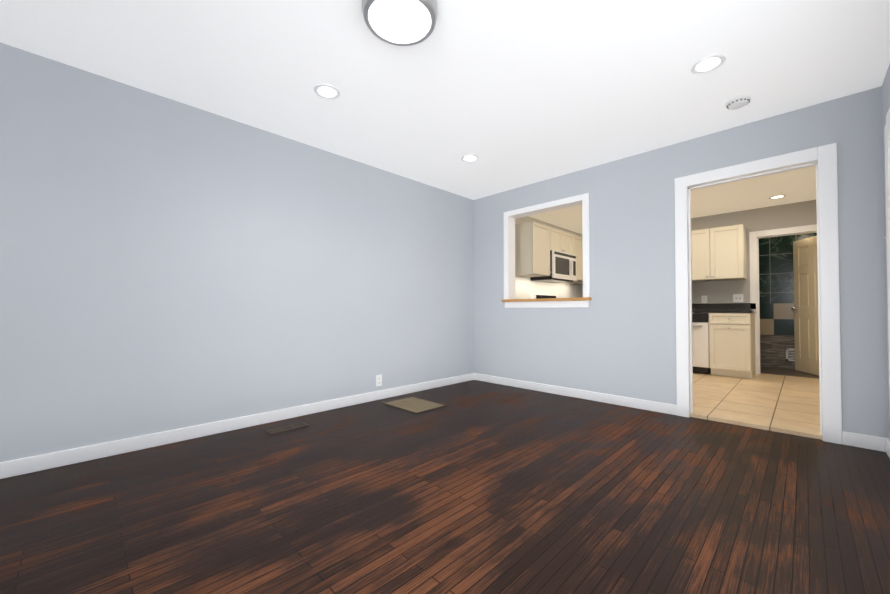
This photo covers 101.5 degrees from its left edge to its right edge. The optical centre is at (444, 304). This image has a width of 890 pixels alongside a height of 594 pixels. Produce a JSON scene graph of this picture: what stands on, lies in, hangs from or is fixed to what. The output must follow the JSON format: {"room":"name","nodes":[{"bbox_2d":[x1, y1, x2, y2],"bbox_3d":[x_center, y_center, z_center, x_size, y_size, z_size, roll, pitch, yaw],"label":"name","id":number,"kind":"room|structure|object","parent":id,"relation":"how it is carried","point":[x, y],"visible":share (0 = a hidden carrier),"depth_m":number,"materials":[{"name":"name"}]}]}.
{"room":"empty living room","nodes":[
{"label":"empty living room","id":0,"kind":"room"},
{"bbox_2d":[0,42,473,461],"bbox_3d":[-1.517,-0.235,3.112,0.120,2.450,5.540,-1,-1,45],"label":"wall","id":1,"kind":"structure","parent":0,"point":[166,264],"depth_m":2.67,"materials":[{"name":"paint"}]},
{"bbox_2d":[0,373,475,478],"bbox_3d":[-1.469,0.943,3.045,0.016,0.092,5.300,-1,-1,45],"label":"baseboard","id":2,"kind":"structure","parent":1,"relation":"attached to","point":[20,466],"depth_m":2.65,"materials":[{"name":"white wood"}]},
{"bbox_2d":[376,374,381,385],"bbox_3d":[-0.696,0.802,3.831,0.010,0.116,0.072,-1,-1,45],"label":"outlet","id":3,"kind":"object","parent":1,"relation":"attached to","point":[378,380],"visible":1,"depth_m":3.83,"materials":[{"name":"white plastic"}]},
{"bbox_2d":[0,380,889,593],"bbox_3d":[-0.234,0.998,1.751,3.830,0.060,5.440,-1,-1,45],"label":"floor","id":4,"kind":"structure","parent":0,"point":[476,487],"depth_m":1.71,"materials":[{"name":"brown wood"}]},
{"bbox_2d":[265,422,308,434],"bbox_3d":[-1.251,0.984,2.885,0.110,0.006,0.300,-1,-1,45],"label":"floor vent","id":5,"kind":"object","parent":4,"relation":"in","point":[286,428],"visible":0.94,"depth_m":2.88,"materials":[{"name":"brown metal"}]},
{"bbox_2d":[383,396,446,413],"bbox_3d":[-0.307,0.995,3.618,0.520,0.006,0.390,-1,-1,45],"label":"floor vent","id":6,"kind":"object","parent":4,"relation":"in","point":[415,405],"visible":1,"depth_m":3.60,"materials":[{"name":"brown metal"}]},
{"bbox_2d":[0,0,889,199],"bbox_3d":[0.344,-1.540,1.290,5.360,0.100,5.540,-1,-1,45],"label":"ceiling","id":7,"kind":"structure","parent":0,"point":[512,94],"depth_m":2.26,"materials":[{"name":"white paint"}]},
{"bbox_2d":[314,84,339,98],"bbox_3d":[-0.814,-1.466,2.506,0.174,0.006,0.174,-1,-1,45],"label":"recessed light","id":8,"kind":"object","parent":7,"relation":"in","point":[326,91],"visible":1,"depth_m":2.50,"materials":[{"name":"white plastic"}]},
{"bbox_2d":[362,0,437,45],"bbox_3d":[-0.224,-1.435,1.809,0.374,0.090,0.374,-1,-1,45],"label":"ceiling light","id":9,"kind":"object","parent":7,"relation":"attached to","point":[402,22],"visible":1,"depth_m":1.78,"materials":[{"name":"white glass"}]},
{"bbox_2d":[461,155,478,161],"bbox_3d":[0.249,-1.448,3.607,0.174,0.006,0.174,-1,-1,45],"label":"recessed light","id":10,"kind":"object","parent":7,"relation":"in","point":[469,158],"visible":1,"depth_m":3.60,"materials":[{"name":"white"}]},
{"bbox_2d":[691,54,725,73],"bbox_3d":[1.613,-1.470,2.228,0.174,0.006,0.174,-1,-1,45],"label":"recessed light","id":11,"kind":"object","parent":7,"relation":"in","point":[708,64],"visible":1,"depth_m":2.22,"materials":[{"name":"white plastic"}]},
{"bbox_2d":[725,95,750,109],"bbox_3d":[2.113,-1.446,2.619,0.144,0.042,0.144,-1,-1,45],"label":"smoke detector","id":12,"kind":"object","parent":7,"relation":"attached to","point":[738,102],"visible":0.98,"depth_m":2.59,"materials":[{"name":"white plastic"}]},
{"bbox_2d":[515,216,582,298],"bbox_3d":[1.563,-0.161,6.100,0.290,2.400,3.040,-1,-1,45],"label":"wall","id":13,"kind":"structure","parent":0,"point":[525,287],"depth_m":5.97,"materials":[{"name":"white paint"}]},
{"bbox_2d":[515,221,550,276],"bbox_3d":[1.273,-0.793,5.360,0.350,0.740,0.488,-1,-1,45],"label":"upper cabinet","id":14,"kind":"object","parent":13,"relation":"attached to","point":[535,243],"depth_m":5.20,"materials":[{"name":"beige wood"}]},
{"bbox_2d":[551,227,574,254],"bbox_3d":[1.714,-0.978,5.808,0.350,0.355,0.756,-1,-1,45],"label":"upper cabinet","id":15,"kind":"object","parent":13,"relation":"attached to","point":[562,241],"depth_m":5.69,"materials":[{"name":"beige wood"}]},
{"bbox_2d":[530,250,575,282],"bbox_3d":[1.746,-0.582,5.770,0.440,0.432,0.752,-1,-1,45],"label":"over-the-range microwave","id":16,"kind":"object","parent":15,"relation":"attached to","point":[562,267],"visible":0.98,"depth_m":5.59,"materials":[{"name":"white"}]},
{"bbox_2d":[575,235,582,280],"bbox_3d":[2.182,-0.778,6.277,0.350,0.740,0.565,-1,-1,45],"label":"upper cabinet","id":17,"kind":"object","parent":13,"relation":"attached to","point":[578,240],"depth_m":6.13,"materials":[{"name":"beige wood"}]},
{"bbox_2d":[529,166,815,234],"bbox_3d":[3.701,-1.459,4.678,5.360,0.150,4.000,-1,-1,45],"label":"ceiling","id":18,"kind":"structure","parent":0,"point":[798,185],"depth_m":4.66,"materials":[{"name":"white paint"}]},
{"bbox_2d":[768,195,786,198],"bbox_3d":[4.274,-1.381,4.672,0.174,0.006,0.174,-1,-1,45],"label":"recessed light","id":19,"kind":"object","parent":18,"relation":"in","point":[777,196],"visible":1,"depth_m":4.67,"materials":[{"name":"white plastic"}]},
{"bbox_2d":[474,86,888,437],"bbox_3d":[1.708,-0.225,3.732,3.590,2.450,0.120,-1,-1,45],"label":"wall","id":20,"kind":"structure","parent":0,"point":[617,336],"depth_m":3.42,"materials":[{"name":"paint"}]},
{"bbox_2d":[501,297,591,301],"bbox_3d":[1.177,-0.051,4.245,1.120,0.030,0.205,-1,-1,45],"label":"sill","id":21,"kind":"structure","parent":20,"relation":"attached to","point":[548,299],"depth_m":4.11,"materials":[{"name":"brown wood"}]},
{"bbox_2d":[504,193,589,307],"bbox_3d":[1.182,-0.566,4.259,1.090,1.210,0.160,-1,-1,45],"label":"window frame","id":22,"kind":"structure","parent":20,"relation":"attached to","point":[584,198],"depth_m":4.24,"materials":[{"name":"white wood"}]},
{"bbox_2d":[476,373,676,414],"bbox_3d":[1.241,0.960,4.080,2.351,0.092,0.016,-1,-1,45],"label":"baseboard","id":23,"kind":"structure","parent":20,"relation":"attached to","point":[660,407],"depth_m":3.82,"materials":[{"name":"white wood"}]},
{"bbox_2d":[674,143,841,443],"bbox_3d":[2.479,-0.077,2.966,0.999,2.130,0.160,-1,-1,45],"label":"door frame","id":24,"kind":"structure","parent":20,"relation":"attached to","point":[825,156],"depth_m":2.68,"materials":[{"name":"white wood"}]},
{"bbox_2d":[582,200,816,312],"bbox_3d":[4.451,-0.174,5.293,4.950,2.400,0.120,-1,-1,45],"label":"wall","id":25,"kind":"structure","parent":0,"point":[803,213],"depth_m":5.29,"materials":[{"name":"paint"}]},
{"bbox_2d":[701,296,706,302],"bbox_3d":[4.018,-0.079,5.628,0.072,0.116,0.010,-1,-1,45],"label":"electrical outlet","id":26,"kind":"object","parent":25,"relation":"attached to","point":[704,299],"visible":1,"depth_m":5.62,"materials":[{"name":"white plastic"}]},
{"bbox_2d":[691,224,746,281],"bbox_3d":[3.969,-0.737,5.446,0.818,0.750,0.350,-1,-1,45],"label":"upper cabinet","id":27,"kind":"object","parent":25,"relation":"attached to","point":[718,253],"depth_m":5.24,"materials":[{"name":"beige wood"}]},
{"bbox_2d":[692,303,755,310],"bbox_3d":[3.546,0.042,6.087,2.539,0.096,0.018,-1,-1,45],"label":"countertop","id":28,"kind":"structure","parent":25,"relation":"attached to","point":[707,306],"depth_m":5.41,"materials":[{"name":"black stone"}]},
{"bbox_2d":[733,294,742,301],"bbox_3d":[4.307,-0.093,5.337,0.119,0.116,0.017,-1,-1,45],"label":"light switch","id":29,"kind":"object","parent":25,"relation":"attached to","point":[737,297],"visible":1,"depth_m":5.34,"materials":[{"name":"white plastic"}]},
{"bbox_2d":[749,224,816,373],"bbox_3d":[4.776,-0.029,4.958,0.930,2.040,0.144,-1,-1,45],"label":"door frame","id":30,"kind":"structure","parent":25,"relation":"attached to","point":[753,236],"depth_m":5.19,"materials":[{"name":"white wood"}]},
{"bbox_2d":[791,236,818,375],"bbox_3d":[5.201,0.015,5.124,0.159,1.940,0.745,0,-1,14],"label":"open bathroom door","id":31,"kind":"structure","parent":25,"relation":"in","point":[805,309],"depth_m":5.24,"materials":[{"name":"beige wood"}]},
{"bbox_2d":[690,373,822,439],"bbox_3d":[3.389,1.023,4.201,5.190,0.090,3.140,-1,-1,45],"label":"floor","id":32,"kind":"structure","parent":0,"point":[782,404],"depth_m":3.58,"materials":[{"name":"beige tile"}]},
{"bbox_2d":[530,293,557,298],"bbox_3d":[1.847,0.416,5.653,0.725,1.169,0.752,-1,-1,45],"label":"range","id":33,"kind":"object","parent":32,"relation":"on","point":[536,296],"visible":0.02,"depth_m":5.75,"materials":[{"name":"white"}]},
{"bbox_2d":[692,313,710,373],"bbox_3d":[3.682,0.561,5.497,0.600,0.874,0.648,-1,-1,45],"label":"dishwasher","id":34,"kind":"object","parent":32,"relation":"on","point":[700,343],"visible":0.42,"depth_m":5.15,"materials":[{"name":"white metal"}]},
{"bbox_2d":[708,311,755,378],"bbox_3d":[4.067,0.556,5.139,0.447,0.874,0.620,-1,-1,45],"label":"base cabinet","id":35,"kind":"object","parent":32,"relation":"on","point":[732,338],"depth_m":4.92,"materials":[{"name":"beige wood"}]},
{"bbox_2d":[759,233,816,368],"bbox_3d":[5.543,-0.169,5.577,2.400,2.400,0.100,-1,-1,45],"label":"doorway","id":36,"kind":"structure","parent":0,"point":[776,291],"depth_m":5.77,"materials":[{"name":"tile"}]},
{"bbox_2d":[786,348,794,360],"bbox_3d":[5.421,0.781,5.606,0.235,0.200,0.007,-1,-1,45],"label":"air vent","id":37,"kind":"object","parent":36,"relation":"in","point":[790,354],"visible":0.38,"depth_m":5.65,"materials":[{"name":"white plastic"}]},
{"bbox_2d":[760,366,818,378],"bbox_3d":[5.240,1.040,5.252,2.400,0.090,0.960,-1,-1,45],"label":"floor","id":38,"kind":"structure","parent":0,"point":[779,371],"depth_m":5.32,"materials":[{"name":"brown"}]},
{"bbox_2d":[882,63,889,439],"bbox_3d":[1.119,-0.277,0.502,0.120,2.450,5.540,-1,-1,45],"label":"wall","id":39,"kind":"structure","parent":0,"point":[885,95],"depth_m":2.39,"materials":[{"name":"paint"}]},
{"bbox_2d":[880,437,889,457],"bbox_3d":[2.819,0.931,2.296,0.016,0.092,0.330,-1,-1,45],"label":"baseboard","id":40,"kind":"structure","parent":39,"relation":"attached to","point":[884,442],"depth_m":2.41,"materials":[{"name":"white wood"}]},
{"bbox_2d":[884,115,889,392],"bbox_3d":[2.317,-0.049,1.866,0.097,2.023,0.814,-1,-1,45],"label":"door","id":41,"kind":"structure","parent":39,"relation":"in","point":[887,153],"depth_m":2.10,"materials":[{"name":"white"}]},
{"bbox_2d":[886,107,889,121],"bbox_3d":[2.346,-0.095,1.838,0.020,2.130,1.010,-1,-1,45],"label":"door frame","id":42,"kind":"structure","parent":39,"relation":"attached to","point":[888,114],"depth_m":2.17,"materials":[{"name":"white wood"}]}
]}

